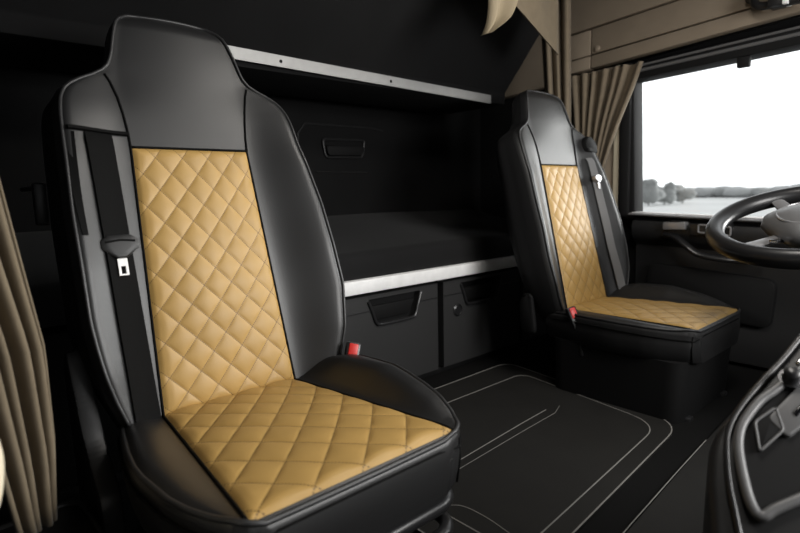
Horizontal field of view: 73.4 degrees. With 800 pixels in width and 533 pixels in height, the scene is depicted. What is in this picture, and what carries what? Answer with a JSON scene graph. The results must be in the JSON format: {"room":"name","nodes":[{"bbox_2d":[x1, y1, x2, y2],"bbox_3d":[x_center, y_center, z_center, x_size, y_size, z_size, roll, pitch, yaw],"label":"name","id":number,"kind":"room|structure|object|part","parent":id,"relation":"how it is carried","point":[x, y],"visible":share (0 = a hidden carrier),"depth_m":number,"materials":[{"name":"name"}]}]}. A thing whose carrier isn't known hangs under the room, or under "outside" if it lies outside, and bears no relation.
{"room":"vehicle interior","nodes":[
{"label":"vehicle interior","id":0,"kind":"room"},
{"bbox_2d":[0,65,479,232],"bbox_3d":[-0.468,-0.404,2.290,2.620,1.620,0.100,-8,11,-41],"label":"wall","id":1,"kind":"structure","parent":0,"point":[361,159],"depth_m":2.46,"materials":[{"name":"black plastic"}]},
{"bbox_2d":[20,183,49,225],"bbox_3d":[-0.762,-0.130,1.114,0.022,0.082,0.210,-8,11,-41],"label":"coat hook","id":2,"kind":"object","parent":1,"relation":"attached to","point":[39,196],"visible":1,"depth_m":1.04,"materials":[{"name":"black plastic"}]},
{"bbox_2d":[0,0,558,113],"bbox_3d":[-0.340,-0.876,1.736,2.090,0.529,0.808,-8,11,-41],"label":"bunk","id":3,"kind":"object","parent":1,"relation":"attached to","point":[429,56],"visible":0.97,"depth_m":1.76,"materials":[{"name":"metal"}]},
{"bbox_3d":[-0.118,-0.669,1.895,1.345,0.066,0.024,-8,11,-41],"label":"bunk rail","id":4,"kind":"part","parent":3,"relation":"part of","materials":[{"name":"metal"}]},
{"bbox_2d":[0,336,766,532],"bbox_3d":[0.417,0.547,1.433,2.620,0.060,2.720,-8,11,-41],"label":"floor","id":5,"kind":"structure","parent":0,"point":[539,356],"depth_m":1.55,"materials":[{"name":"black carpet"}]},
{"bbox_2d":[41,14,461,532],"bbox_3d":[-0.289,0.027,1.043,0.594,1.107,0.748,-8,11,-41],"label":"seat","id":6,"kind":"object","parent":5,"relation":"on","point":[202,286],"visible":1,"depth_m":1.05,"materials":[{"name":"black leather"}]},
{"bbox_3d":[-0.532,-0.037,1.018,0.068,0.046,0.027,-8,11,-41],"label":"latch plate","id":7,"kind":"part","parent":6,"relation":"part of","materials":[{"name":"black plastic"}]},
{"bbox_3d":[-0.426,-0.093,1.192,0.579,0.903,0.323,-8,11,-41],"label":"backrest","id":8,"kind":"part","parent":6,"relation":"part of","materials":[{"name":"black leather"}]},
{"bbox_3d":[-0.399,0.012,1.149,0.292,0.521,0.138,-8,11,-41],"label":"backrest panel","id":9,"kind":"part","parent":6,"relation":"part of","materials":[{"name":"beige leather"}]},
{"bbox_2d":[119,354,459,532],"bbox_3d":[-0.201,0.311,0.993,0.552,0.155,0.500,-8,11,-41],"label":"cushion","id":10,"kind":"object","parent":6,"relation":"on","point":[263,443],"depth_m":0.89,"materials":[{"name":"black leather"}]},
{"bbox_3d":[-0.202,0.283,0.977,0.382,0.024,0.460,-8,11,-41],"label":"cushion panel","id":11,"kind":"part","parent":6,"relation":"part of","materials":[{"name":"beige leather"}]},
{"bbox_2d":[0,255,548,521],"bbox_3d":[-0.282,0.224,2.073,2.400,0.429,0.613,-8,11,-41],"label":"base cabinet","id":12,"kind":"object","parent":5,"relation":"on","point":[431,321],"visible":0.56,"depth_m":2.00,"materials":[{"name":"black plastic"}]},
{"bbox_2d":[15,209,513,327],"bbox_3d":[-0.309,-0.081,2.023,2.340,0.190,0.597,-8,11,-41],"label":"mattress","id":13,"kind":"object","parent":12,"relation":"on","point":[368,245],"visible":0.38,"depth_m":2.03,"materials":[{"name":"black fabric"}]},
{"bbox_3d":[-0.034,0.255,1.935,0.453,0.340,0.033,-8,11,-41],"label":"drawer","id":14,"kind":"part","parent":12,"relation":"part of","materials":[{"name":"grey plastic"}]},
{"bbox_3d":[0.132,0.023,2.071,1.740,0.047,0.098,-8,11,-41],"label":"edge trim","id":15,"kind":"part","parent":12,"relation":"part of","materials":[{"name":"metal"}]},
{"bbox_3d":[0.343,0.201,2.264,0.490,0.340,0.033,-8,11,-41],"label":"drawer","id":16,"kind":"part","parent":12,"relation":"part of","materials":[{"name":"grey plastic"}]},
{"bbox_3d":[0.663,0.155,2.543,0.315,0.340,0.033,-8,11,-41],"label":"drawer","id":17,"kind":"part","parent":12,"relation":"part of","materials":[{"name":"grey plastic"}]},
{"bbox_2d":[415,364,672,532],"bbox_3d":[0.319,0.491,1.586,1.026,0.009,0.801,-8,11,-41],"label":"floor mat","id":18,"kind":"object","parent":5,"relation":"on","point":[537,456],"visible":0.66,"depth_m":1.46,"materials":[{"name":"carpet"}]},
{"bbox_2d":[496,90,740,423],"bbox_3d":[0.781,-0.110,1.949,0.579,1.107,0.748,-8,11,-41],"label":"seat","id":19,"kind":"object","parent":5,"relation":"on","point":[660,351],"visible":1,"depth_m":1.90,"materials":[{"name":"black leather"}]},
{"bbox_3d":[0.467,0.169,1.954,0.023,0.151,0.070,-8,11,-41],"label":"recline lever","id":20,"kind":"part","parent":19,"relation":"part of","materials":[{"name":"black plastic"}]},
{"bbox_3d":[0.638,-0.229,2.094,0.579,0.903,0.323,-8,11,-41],"label":"backrest","id":21,"kind":"part","parent":19,"relation":"part of","materials":[{"name":"black leather"}]},
{"bbox_3d":[0.665,-0.125,2.050,0.292,0.521,0.138,-8,11,-41],"label":"backrest panel","id":22,"kind":"part","parent":19,"relation":"part of","materials":[{"name":"beige leather"}]},
{"bbox_3d":[0.795,-0.353,2.163,0.049,0.034,0.024,-8,11,-41],"label":"latch plate","id":23,"kind":"part","parent":19,"relation":"part of","materials":[{"name":"silver metal"}]},
{"bbox_2d":[546,283,739,363],"bbox_3d":[0.864,0.175,1.894,0.552,0.155,0.500,-8,11,-41],"label":"cushion","id":24,"kind":"object","parent":19,"relation":"on","point":[641,323],"depth_m":1.77,"materials":[{"name":"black leather"}]},
{"bbox_3d":[0.862,0.147,1.878,0.382,0.024,0.460,-8,11,-41],"label":"cushion panel","id":25,"kind":"part","parent":19,"relation":"part of","materials":[{"name":"beige leather"}]},
{"bbox_2d":[623,408,735,532],"bbox_3d":[1.062,0.536,1.166,1.500,0.008,0.829,-8,11,-41],"label":"floor mat","id":26,"kind":"object","parent":5,"relation":"on","point":[679,508],"visible":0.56,"depth_m":1.21,"materials":[{"name":"carpet"}]},
{"bbox_2d":[703,334,799,532],"bbox_3d":[0.678,0.332,0.764,0.658,0.526,0.378,-8,11,-41],"label":"dashboard","id":27,"kind":"object","parent":5,"relation":"on","point":[753,480],"visible":1,"depth_m":0.70,"materials":[{"name":"black plastic"}]},
{"bbox_2d":[754,407,783,451],"bbox_3d":[0.490,0.217,0.714,0.062,0.046,0.032,-8,11,-41],"label":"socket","id":28,"kind":"object","parent":27,"relation":"attached to","point":[768,421],"depth_m":0.71,"materials":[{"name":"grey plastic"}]},
{"bbox_2d":[744,387,799,509],"bbox_3d":[0.548,0.200,0.720,0.275,0.189,0.116,-8,11,-41],"label":"panel","id":29,"kind":"object","parent":27,"relation":"attached to","point":[771,414],"depth_m":0.70,"materials":[{"name":"black plastic"}]},
{"bbox_3d":[0.547,0.153,0.749,0.026,0.025,0.024,-8,11,-41],"label":"knob","id":30,"kind":"part","parent":27,"relation":"part of","materials":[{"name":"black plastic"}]},
{"bbox_2d":[480,18,799,283],"bbox_3d":[1.340,-0.413,2.083,0.140,1.620,2.640,-8,11,-41],"label":"wall","id":31,"kind":"structure","parent":0,"point":[495,122],"depth_m":2.64,"materials":[{"name":"black plastic"}]},
{"bbox_3d":[0.596,-1.090,2.763,0.060,0.438,0.520,-8,11,-41],"label":"trim panel","id":32,"kind":"part","parent":31,"relation":"part of","materials":[{"name":"brown plastic"}]},
{"bbox_3d":[0.893,-0.395,2.564,0.025,1.030,0.276,-8,11,-41],"label":"brown pillar panel","id":33,"kind":"part","parent":31,"relation":"part of","materials":[{"name":"brown plastic"}]},
{"bbox_3d":[1.008,-0.555,2.389,0.048,0.670,0.060,-8,11,-41],"label":"black pillar trim","id":34,"kind":"part","parent":31,"relation":"part of","materials":[{"name":"black plastic"}]},
{"bbox_2d":[571,0,799,75],"bbox_3d":[1.433,-0.984,1.710,0.202,0.386,2.025,-8,11,-41],"label":"locker","id":35,"kind":"object","parent":31,"relation":"attached to","point":[604,33],"depth_m":2.17,"materials":[{"name":"brown"}]},
{"bbox_3d":[0.817,-0.996,2.435,0.047,0.115,0.129,-8,11,-41],"label":"locker door","id":36,"kind":"part","parent":35,"relation":"part of","materials":[{"name":"brown plastic"}]},
{"bbox_3d":[0.819,-0.911,2.447,0.047,0.062,0.129,-8,11,-41],"label":"rail","id":37,"kind":"part","parent":35,"relation":"part of","materials":[{"name":"brown plastic"}]},
{"bbox_2d":[571,61,643,169],"bbox_3d":[0.888,-0.468,2.382,0.067,0.792,0.344,-8,11,-41],"label":"window curtain","id":38,"kind":"object","parent":35,"relation":"hanging from","point":[600,99],"visible":0.5,"depth_m":2.35,"materials":[{"name":"brown fabric"}]},
{"bbox_3d":[1.488,-0.972,1.671,0.047,0.235,1.892,-8,11,-41],"label":"locker door","id":39,"kind":"part","parent":35,"relation":"part of","materials":[{"name":"brown plastic"}]},
{"bbox_3d":[1.381,-0.906,1.693,0.085,0.105,0.526,-8,11,-41],"label":"grab handle","id":40,"kind":"part","parent":35,"relation":"part of","materials":[{"name":"black plastic"}]},
{"bbox_2d":[624,25,799,224],"bbox_3d":[1.612,-0.486,1.742,0.122,0.790,1.785,-8,11,-41],"label":"window","id":41,"kind":"structure","parent":31,"relation":"in","point":[741,52],"depth_m":2.16,"materials":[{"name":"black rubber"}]},
{"bbox_3d":[1.633,-0.133,1.794,0.100,0.075,1.770,-8,11,-41],"label":"sill","id":42,"kind":"part","parent":41,"relation":"part of","materials":[{"name":"black rubber"}]},
{"bbox_2d":[628,213,799,370],"bbox_3d":[1.612,0.135,1.795,0.187,0.604,1.710,-8,11,-41],"label":"door","id":43,"kind":"structure","parent":31,"relation":"in","point":[677,253],"depth_m":2.11,"materials":[{"name":"black plastic"}]},
{"bbox_2d":[663,220,733,235],"bbox_3d":[1.195,-0.154,2.158,0.045,0.057,0.256,-8,11,-41],"label":"switch","id":44,"kind":"object","parent":43,"relation":"attached to","point":[670,227],"depth_m":2.18,"materials":[{"name":"black plastic"}]},
{"bbox_3d":[1.219,-0.076,2.123,0.072,0.109,0.367,-8,11,-41],"label":"pull handle","id":45,"kind":"part","parent":43,"relation":"part of","materials":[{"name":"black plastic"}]},
{"bbox_2d":[705,186,799,269],"bbox_3d":[1.171,0.171,1.348,0.466,0.757,0.748,-8,11,-41],"label":"steering wheel","id":46,"kind":"object","parent":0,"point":[782,225],"visible":1,"depth_m":1.41,"materials":[{"name":"black plastic"}]},
{"bbox_3d":[0.382,-1.116,1.199,2.620,0.060,2.720,-8,11,-41],"label":"ceiling","id":47,"kind":"structure","parent":0,"visible":0},
{"bbox_2d":[481,0,517,35],"bbox_3d":[0.331,-0.927,1.669,0.074,0.435,0.249,6,11,42],"label":"curtain","id":48,"kind":"object","parent":47,"relation":"hanging from","point":[499,12],"visible":1,"depth_m":1.63,"materials":[{"name":"brown fabric"}]},
{"bbox_2d":[516,0,557,54],"bbox_3d":[0.465,-0.963,1.837,0.045,0.395,0.368,6,11,41],"label":"curtain valance","id":49,"kind":"object","parent":47,"relation":"hanging from","point":[542,15],"visible":0.94,"depth_m":1.89,"materials":[{"name":"brown fabric"}]},
{"bbox_2d":[541,0,570,121],"bbox_3d":[0.659,-0.889,2.306,0.163,0.690,0.064,4,10,34],"label":"curtain","id":50,"kind":"object","parent":47,"relation":"hanging from","point":[556,68],"visible":0.51,"depth_m":2.28,"materials":[{"name":"brown fabric"}]},
{"bbox_3d":[-0.548,-0.141,0.436,0.060,1.620,2.640,-8,11,-41],"label":"wall","id":51,"kind":"structure","parent":0,"visible":0},
{"bbox_2d":[0,443,3,502],"bbox_3d":[-0.320,0.367,0.395,0.117,0.577,0.544,-8,11,-41],"label":"door","id":52,"kind":"structure","parent":51,"relation":"in","point":[1,450],"depth_m":0.59,"materials":[{"name":"beige"}]},
{"bbox_2d":[0,180,56,532],"bbox_3d":[-0.601,-0.049,0.725,0.064,0.920,0.185,6,11,43],"label":"door curtain","id":53,"kind":"object","parent":51,"relation":"hanging from","point":[27,434],"visible":0.99,"depth_m":0.79,"materials":[{"name":"brown fabric"}]},
{"label":"outside","id":54,"kind":"structure","parent":0,"visible":0},
{"bbox_2d":[643,187,776,215],"bbox_3d":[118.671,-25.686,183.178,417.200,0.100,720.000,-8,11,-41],"label":"ground","id":55,"kind":"structure","parent":54,"point":[712,205],"depth_m":63.98,"materials":[{"name":"white snow"}]},
{"bbox_2d":[643,178,665,205],"bbox_3d":[32.274,-9.592,69.150,3.123,3.458,2.986,-5,9,-28],"label":"tree","id":56,"kind":"object","parent":55,"relation":"on","point":[652,194],"visible":0.91,"depth_m":67.98,"materials":[{"name":"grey plant"}]},
{"bbox_2d":[658,182,676,204],"bbox_3d":[35.199,-9.765,71.332,3.400,3.071,3.156,-8,11,-41],"label":"tree","id":57,"kind":"object","parent":55,"relation":"on","point":[669,188],"visible":0.68,"depth_m":69.90,"materials":[{"name":"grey plant"}]},
{"bbox_2d":[675,185,696,202],"bbox_3d":[39.519,-10.176,75.126,4.019,2.648,4.278,-8,11,-41],"label":"tree","id":58,"kind":"object","parent":55,"relation":"on","point":[682,194],"visible":0.69,"depth_m":73.90,"materials":[{"name":"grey plant"}]},
{"bbox_2d":[662,183,799,197],"bbox_3d":[53.946,-15.889,115.910,10.698,3.631,149.433,-8,11,-41],"label":"hedge","id":59,"kind":"object","parent":55,"relation":"on","point":[719,191],"visible":0.13,"depth_m":100.72,"materials":[{"name":"grey plant"}]}
]}

